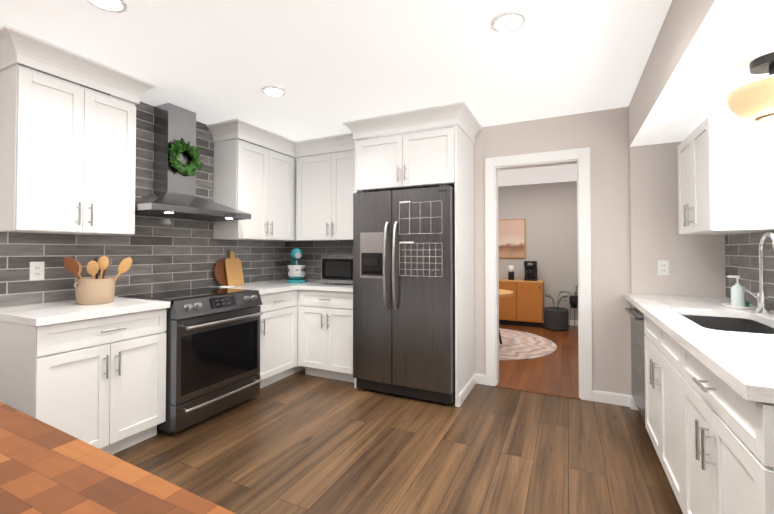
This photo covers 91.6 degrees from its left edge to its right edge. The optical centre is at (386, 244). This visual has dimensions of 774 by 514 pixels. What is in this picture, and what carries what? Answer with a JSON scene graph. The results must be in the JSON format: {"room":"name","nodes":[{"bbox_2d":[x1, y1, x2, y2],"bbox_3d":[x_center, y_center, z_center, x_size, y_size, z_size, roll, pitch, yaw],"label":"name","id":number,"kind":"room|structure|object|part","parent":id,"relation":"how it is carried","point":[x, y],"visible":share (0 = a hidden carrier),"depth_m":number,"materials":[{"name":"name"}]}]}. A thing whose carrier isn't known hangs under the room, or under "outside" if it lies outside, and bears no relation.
{"room":"kitchen","nodes":[
{"label":"kitchen","id":0,"kind":"room"},
{"bbox_2d":[0,33,139,235],"bbox_3d":[-2.036,-0.607,2.419,0.321,1.068,0.630,0,-1,26],"label":"upper cabinet","id":1,"kind":"object","parent":0,"relation":"attached to","point":[67,157],"depth_m":2.26,"materials":[{"name":"white wood"}]},
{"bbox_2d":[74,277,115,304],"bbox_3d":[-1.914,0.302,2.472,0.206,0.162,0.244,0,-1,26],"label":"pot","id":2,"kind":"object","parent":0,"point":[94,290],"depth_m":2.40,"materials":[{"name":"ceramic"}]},
{"bbox_2d":[212,121,295,240],"bbox_3d":[-1.342,-0.582,3.855,0.321,1.068,0.762,0,-1,26],"label":"upper cabinet","id":3,"kind":"object","parent":0,"relation":"attached to","point":[260,182],"depth_m":3.63,"materials":[{"name":"white wood"}]},
{"bbox_2d":[0,0,671,186],"bbox_3d":[0.410,-1.170,2.595,4.800,0.060,9.400,0,-1,26],"label":"ceiling","id":4,"kind":"structure","parent":0,"point":[329,67],"depth_m":2.27,"materials":[{"name":"paint"}]},
{"bbox_2d":[86,0,126,12],"bbox_3d":[-1.323,-1.147,1.767,0.169,0.014,0.169,0,-1,20],"label":"recessed light","id":5,"kind":"object","parent":4,"relation":"in","point":[116,6],"depth_m":1.79,"materials":[{"name":"white plastic"}]},
{"bbox_2d":[262,85,285,96],"bbox_3d":[-0.836,-1.130,2.775,0.169,0.014,0.169,0,-1,20],"label":"recessed light","id":6,"kind":"object","parent":4,"relation":"in","point":[275,91],"depth_m":2.76,"materials":[{"name":"white plastic"}]},
{"bbox_2d":[491,10,525,32],"bbox_3d":[0.625,-1.144,1.936,0.169,0.014,0.169,0,-1,20],"label":"recessed light","id":7,"kind":"object","parent":4,"relation":"in","point":[508,21],"depth_m":1.92,"materials":[{"name":"white plastic"}]},
{"bbox_2d":[629,0,714,144],"bbox_3d":[1.721,-0.982,1.870,0.590,0.340,2.300,0,-1,26],"label":"soffit beam","id":8,"kind":"structure","parent":4,"relation":"attached to","point":[682,22],"depth_m":1.89,"materials":[{"name":"paint"}]},
{"bbox_2d":[630,0,773,146],"bbox_3d":[1.722,-0.810,1.867,0.589,0.004,2.300,0,-1,26],"label":"soffit ceiling","id":9,"kind":"structure","parent":8,"relation":"attached to","point":[731,41],"depth_m":1.73,"materials":[{"name":"paint"}]},
{"bbox_2d":[726,52,773,121],"bbox_3d":[1.684,-0.678,1.638,0.313,0.268,0.313,0,-1,26],"label":"light","id":10,"kind":"object","parent":9,"relation":"hanging from","point":[752,100],"visible":1,"depth_m":1.62,"materials":[{"name":"beige glass"}]},
{"bbox_2d":[112,323,682,513],"bbox_3d":[0.410,1.325,2.553,4.800,0.050,9.400,0,-1,26],"label":"floor","id":11,"kind":"structure","parent":0,"point":[301,442],"depth_m":2.35,"materials":[{"name":"brown wood"}]},
{"bbox_2d":[0,308,166,454],"bbox_3d":[-1.905,0.859,2.354,0.590,0.876,0.698,0,-1,26],"label":"base cabinet","id":12,"kind":"object","parent":11,"relation":"on","point":[94,375],"depth_m":2.16,"materials":[{"name":"white wood"}]},
{"bbox_2d":[0,297,169,327],"bbox_3d":[-1.892,0.401,2.349,0.625,0.040,0.710,0,-1,26],"label":"countertop","id":13,"kind":"structure","parent":12,"relation":"on","point":[35,316],"depth_m":2.18,"materials":[{"name":"white stone"}]},
{"bbox_2d":[63,255,132,304],"bbox_3d":[-1.919,0.227,2.478,0.226,0.312,0.332,0,-1,26],"label":"utensil crock","id":14,"kind":"object","parent":13,"relation":"on","point":[95,289],"visible":1,"depth_m":2.40,"materials":[{"name":"ceramic"}]},
{"bbox_2d":[0,402,235,513],"bbox_3d":[-1.474,0.808,0.651,2.810,0.918,1.020,0,-1,26],"label":"butcher block countertop","id":15,"kind":"structure","parent":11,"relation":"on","point":[45,468],"depth_m":0.55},
{"bbox_2d":[119,287,262,434],"bbox_3d":[-1.502,0.845,2.980,0.732,0.924,0.768,0,-1,26],"label":"range","id":16,"kind":"object","parent":11,"relation":"on","point":[212,351],"visible":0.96,"depth_m":2.76,"materials":[{"name":"black metal"}]},
{"bbox_2d":[258,292,291,387],"bbox_3d":[-1.287,0.881,3.634,0.590,0.876,0.586,0,-1,26],"label":"base cabinet","id":17,"kind":"object","parent":11,"relation":"on","point":[276,319],"depth_m":3.51,"materials":[{"name":"white wood"}]},
{"bbox_2d":[292,288,299,373],"bbox_3d":[-1.040,0.889,4.122,0.610,0.876,0.668,0,-1,26],"label":"base cabinet","id":18,"kind":"object","parent":11,"relation":"on","point":[295,295],"depth_m":3.76,"materials":[{"name":"white wood"}]},
{"bbox_2d":[300,288,353,382],"bbox_3d":[-0.466,0.885,3.889,0.670,0.876,0.589,0,-1,26],"label":"base cabinet","id":19,"kind":"object","parent":11,"relation":"on","point":[326,318],"depth_m":3.62,"materials":[{"name":"white wood"}]},
{"bbox_2d":[231,280,323,295],"bbox_3d":[-1.143,0.427,3.899,0.625,0.040,1.174,0,-1,26],"label":"countertop","id":20,"kind":"structure","parent":19,"relation":"on","point":[280,285],"depth_m":3.65,"materials":[{"name":"white stone"}]},
{"bbox_2d":[219,286,234,287],"bbox_3d":[-1.481,0.394,3.483,0.150,0.014,0.150,0,-1,26],"label":"dish","id":21,"kind":"object","parent":20,"relation":"on","point":[226,286],"visible":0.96,"depth_m":3.48,"materials":[{"name":"white ceramic"}]},
{"bbox_2d":[214,251,243,285],"bbox_3d":[-1.535,0.232,3.651,0.102,0.341,0.300,0,-1,26],"label":"cutting boards","id":22,"kind":"object","parent":20,"relation":"on","point":[228,272],"visible":0.92,"depth_m":3.64,"materials":[{"name":"brown wood"}]},
{"bbox_2d":[286,248,306,282],"bbox_3d":[-0.993,0.224,4.129,0.274,0.375,0.274,0,-1,26],"label":"stand mixer","id":23,"kind":"object","parent":20,"relation":"on","point":[296,271],"visible":1,"depth_m":4.03,"materials":[{"name":"teal metal"}]},
{"bbox_2d":[300,283,352,291],"bbox_3d":[-0.457,0.427,3.873,0.633,0.040,0.624,0,-1,26],"label":"countertop","id":24,"kind":"structure","parent":19,"relation":"on","point":[330,287],"depth_m":3.63,"materials":[{"name":"white stone"}]},
{"bbox_2d":[321,255,352,283],"bbox_3d":[-0.377,0.259,3.948,0.505,0.300,0.386,0,-1,26],"label":"microwave","id":25,"kind":"object","parent":24,"relation":"on","point":[337,269],"visible":0.5,"depth_m":3.80,"materials":[{"name":"silver metal"}]},
{"bbox_2d":[353,185,454,404],"bbox_3d":[0.231,0.420,3.450,0.900,1.790,0.768,0,-1,26],"label":"fridge","id":26,"kind":"object","parent":11,"relation":"on","point":[404,292],"visible":0.96,"depth_m":3.15,"materials":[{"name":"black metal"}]},
{"bbox_3d":[-0.125,0.363,3.312,0.381,1.650,0.081,0,-1,26],"label":"door","id":27,"kind":"part","parent":26,"relation":"part of","materials":[{"name":"black metal"}]},
{"bbox_3d":[0.026,0.180,3.173,0.110,0.752,0.082,0,-1,26],"label":"handle","id":28,"kind":"part","parent":26,"relation":"part of","materials":[{"name":"silver metal"}]},
{"bbox_3d":[0.288,0.359,3.122,0.511,1.650,0.063,0,-1,26],"label":"door","id":29,"kind":"part","parent":26,"relation":"part of","materials":[{"name":"black metal"}]},
{"bbox_2d":[499,279,543,326],"bbox_3d":[2.082,0.991,6.582,1.220,0.755,0.460,0,-1,26],"label":"sideboard","id":30,"kind":"object","parent":11,"relation":"on","point":[523,305],"visible":0.44,"depth_m":6.27,"materials":[{"name":"brown wood"}]},
{"bbox_2d":[508,266,513,279],"bbox_3d":[2.172,0.491,6.581,0.100,0.245,0.098,0,-1,26],"label":"grinder","id":31,"kind":"object","parent":30,"relation":"on","point":[511,273],"visible":1,"depth_m":6.54,"materials":[{"name":"black plastic"}]},
{"bbox_2d":[524,261,537,280],"bbox_3d":[2.462,0.446,6.447,0.200,0.330,0.229,0,-1,26],"label":"coffee maker","id":32,"kind":"object","parent":30,"relation":"on","point":[530,270],"visible":1,"depth_m":6.36,"materials":[{"name":"black plastic"}]},
{"bbox_2d":[499,328,556,359],"bbox_3d":[1.335,1.342,5.271,1.900,0.008,1.900,0,-1,26],"label":"round rug","id":33,"kind":"object","parent":11,"relation":"on","point":[518,345],"visible":0.33,"depth_m":4.92,"materials":[{"name":"pink fabric"}]},
{"bbox_2d":[499,289,513,343],"bbox_3d":[1.206,0.962,4.896,0.840,0.713,0.840,0,-1,26],"label":"side table","id":34,"kind":"object","parent":33,"relation":"on","point":[505,293],"visible":0.1,"depth_m":4.73,"materials":[{"name":"brown wood"}]},
{"bbox_2d":[495,385,580,399],"bbox_3d":[1.323,1.310,3.339,0.710,0.006,0.040,0,-1,26],"label":"threshold","id":35,"kind":"object","parent":11,"relation":"on","point":[557,395],"depth_m":3.33,"materials":[{"name":"brown wood"}]},
{"bbox_2d":[544,291,568,330],"bbox_3d":[2.733,1.060,6.078,0.372,0.600,0.372,0,-1,26],"label":"plant pot","id":36,"kind":"object","parent":11,"relation":"on","point":[556,318],"visible":1,"depth_m":5.94,"materials":[{"name":"grey ceramic"}]},
{"bbox_2d":[567,286,577,328],"bbox_3d":[3.067,1.023,6.139,0.416,0.676,0.438,0,-1,26],"label":"plant stand","id":37,"kind":"object","parent":11,"relation":"on","point":[573,300],"visible":0.65,"depth_m":6.08,"materials":[{"name":"black metal"}]},
{"bbox_2d":[625,303,645,423],"bbox_3d":[2.056,0.863,2.607,0.636,0.865,0.600,0,-1,26],"label":"dishwasher","id":38,"kind":"object","parent":11,"relation":"on","point":[637,360],"visible":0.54,"depth_m":2.67,"materials":[{"name":"grey metal"}]},
{"bbox_2d":[673,342,773,513],"bbox_3d":[1.397,0.839,1.190,0.590,0.876,0.839,0,-1,26],"label":"base cabinet","id":39,"kind":"object","parent":11,"relation":"on","point":[709,393],"depth_m":1.25,"materials":[{"name":"white wood"}]},
{"bbox_2d":[625,294,773,401],"bbox_3d":[1.696,0.392,1.858,0.625,0.040,2.292,0,-1,26],"label":"countertop","id":40,"kind":"structure","parent":39,"relation":"on","point":[743,360],"depth_m":1.39,"materials":[{"name":"white stone"}]},
{"bbox_2d":[665,310,773,353],"bbox_3d":[1.716,0.517,1.878,0.378,0.232,0.733,0,-1,26],"label":"sink","id":41,"kind":"object","parent":40,"relation":"in","point":[672,317],"depth_m":2.12,"materials":[{"name":"silver metal"}]},
{"bbox_2d":[722,303,756,308],"bbox_3d":[2.132,0.372,2.270,0.170,0.015,0.170,0,-1,26],"label":"soap tray","id":42,"kind":"object","parent":40,"relation":"on","point":[728,305],"visible":0.77,"depth_m":2.25,"materials":[{"name":"white ceramic"}]},
{"bbox_2d":[727,275,744,306],"bbox_3d":[2.106,0.280,2.268,0.077,0.187,0.063,0,-1,26],"label":"soap dispenser","id":43,"kind":"object","parent":42,"relation":"on","point":[737,294],"visible":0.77,"depth_m":2.25,"materials":[{"name":"white plastic"}]},
{"bbox_2d":[743,232,773,313],"bbox_3d":[1.991,0.154,1.982,0.109,0.442,0.268,0,-1,26],"label":"faucet","id":44,"kind":"object","parent":40,"relation":"on","point":[761,296],"visible":1,"depth_m":2.05,"materials":[{"name":"silver metal"}]},
{"bbox_2d":[291,106,630,394],"bbox_3d":[0.383,0.103,3.897,3.600,2.440,0.120,0,-1,26],"label":"wall","id":45,"kind":"structure","parent":0,"point":[603,135],"depth_m":3.15,"materials":[{"name":"paint"}]},
{"bbox_2d":[291,241,352,279],"bbox_3d":[-0.600,0.200,4.301,1.264,0.540,0.006,0,-1,26],"label":"wall tile","id":46,"kind":"structure","parent":45,"relation":"attached to","point":[313,251],"depth_m":4.40,"materials":[{"name":"grey tile"}]},
{"bbox_2d":[296,133,355,240],"bbox_3d":[-0.527,-0.578,4.093,0.936,1.068,0.320,0,-1,26],"label":"upper cabinet","id":47,"kind":"object","parent":45,"relation":"attached to","point":[325,183],"depth_m":3.97,"materials":[{"name":"white wood"}]},
{"bbox_3d":[-0.722,-1.059,2.862,2.307,0.148,2.722,0,-1,26],"label":"crown","id":48,"kind":"part","parent":47,"relation":"part of","materials":[{"name":"white wood"}]},
{"bbox_2d":[356,105,471,196],"bbox_3d":[0.267,-0.810,3.552,0.924,0.623,0.610,0,-1,26],"label":"upper cabinet","id":49,"kind":"object","parent":45,"relation":"attached to","point":[435,157],"depth_m":3.25,"materials":[{"name":"white wood"}]},
{"bbox_2d":[458,373,485,406],"bbox_3d":[0.752,1.268,3.288,0.103,0.090,0.620,0,-1,26],"label":"baseboard","id":50,"kind":"structure","parent":45,"relation":"attached to","point":[471,384],"depth_m":3.36,"materials":[{"name":"white wood"}]},
{"bbox_2d":[485,147,592,400],"bbox_3d":[1.357,0.247,3.427,0.880,2.135,0.165,0,-1,26],"label":"door frame","id":51,"kind":"structure","parent":45,"relation":"attached to","point":[580,157],"depth_m":3.33,"materials":[{"name":"white wood"}]},
{"bbox_2d":[592,390,637,409],"bbox_3d":[2.103,1.262,2.944,0.870,0.090,0.064,0,-1,26],"label":"baseboard","id":52,"kind":"structure","parent":45,"relation":"attached to","point":[614,398],"depth_m":3.08,"materials":[{"name":"white wood"}]},
{"bbox_2d":[498,181,577,320],"bbox_3d":[2.614,0.150,6.673,4.400,2.440,0.100,0,-1,26],"label":"wall","id":53,"kind":"structure","parent":0,"point":[547,212],"depth_m":6.53,"materials":[{"name":"paint"}]},
{"bbox_2d":[498,219,525,257],"bbox_3d":[2.220,-0.108,6.794,0.530,0.700,0.027,0,-1,26],"label":"framed art","id":54,"kind":"object","parent":53,"relation":"attached to","point":[511,238],"visible":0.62,"depth_m":6.76,"materials":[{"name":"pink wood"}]},
{"bbox_2d":[543,320,577,325],"bbox_3d":[2.589,1.324,6.602,4.200,0.090,0.014,0,-1,26],"label":"baseboard","id":55,"kind":"structure","parent":53,"relation":"attached to","point":[571,322],"depth_m":6.33,"materials":[{"name":"white wood"}]},
{"bbox_2d":[629,112,725,297],"bbox_3d":[2.304,0.086,2.942,0.690,2.440,0.170,0,-1,26],"label":"wall","id":56,"kind":"structure","parent":0,"point":[697,265],"depth_m":2.93,"materials":[{"name":"paint"}]},
{"bbox_2d":[658,260,668,275],"bbox_3d":[2.143,0.181,2.918,0.072,0.116,0.008,0,-1,26],"label":"electrical outlet","id":57,"kind":"object","parent":56,"relation":"attached to","point":[663,267],"visible":1,"depth_m":2.92,"materials":[{"name":"white plastic"}]},
{"bbox_3d":[-2.459,0.071,2.039,0.100,2.440,5.940,0,-1,26],"label":"wall","id":58,"kind":"structure","parent":0,"visible":0},
{"bbox_2d":[0,63,290,308],"bbox_3d":[-1.754,-0.336,3.383,0.006,1.580,2.680,0,-1,26],"label":"wall tile","id":59,"kind":"structure","parent":58,"relation":"attached to","point":[167,254],"depth_m":3.01,"materials":[{"name":"grey tile"}]},
{"bbox_2d":[29,262,44,279],"bbox_3d":[-2.221,0.167,2.389,0.008,0.116,0.072,0,-1,26],"label":"electrical outlet","id":60,"kind":"object","parent":59,"relation":"attached to","point":[36,270],"visible":1,"depth_m":2.39,"materials":[{"name":"white plastic"}]},
{"bbox_2d":[135,103,250,220],"bbox_3d":[-1.627,-0.677,3.072,0.493,0.903,0.890,0,-1,26],"label":"range hood","id":61,"kind":"object","parent":58,"relation":"attached to","point":[176,164],"visible":0.98,"depth_m":3.04,"materials":[{"name":"silver metal"}]},
{"bbox_3d":[1.277,0.039,0.140,0.100,2.440,5.770,0,-1,26],"label":"wall","id":62,"kind":"structure","parent":0,"visible":0},
{"bbox_2d":[678,110,773,234],"bbox_3d":[2.069,-0.404,2.336,0.358,0.660,0.680,0,-1,26],"label":"upper cabinet","id":63,"kind":"object","parent":62,"relation":"attached to","point":[725,171],"visible":1,"depth_m":2.06,"materials":[{"name":"white wood"}]},
{"bbox_2d":[725,231,773,311],"bbox_3d":[1.984,0.156,1.723,0.006,0.540,2.300,0,-1,26],"label":"wall tile","id":64,"kind":"structure","parent":62,"relation":"attached to","point":[742,256],"depth_m":2.40,"materials":[{"name":"grey tile"}]}
]}

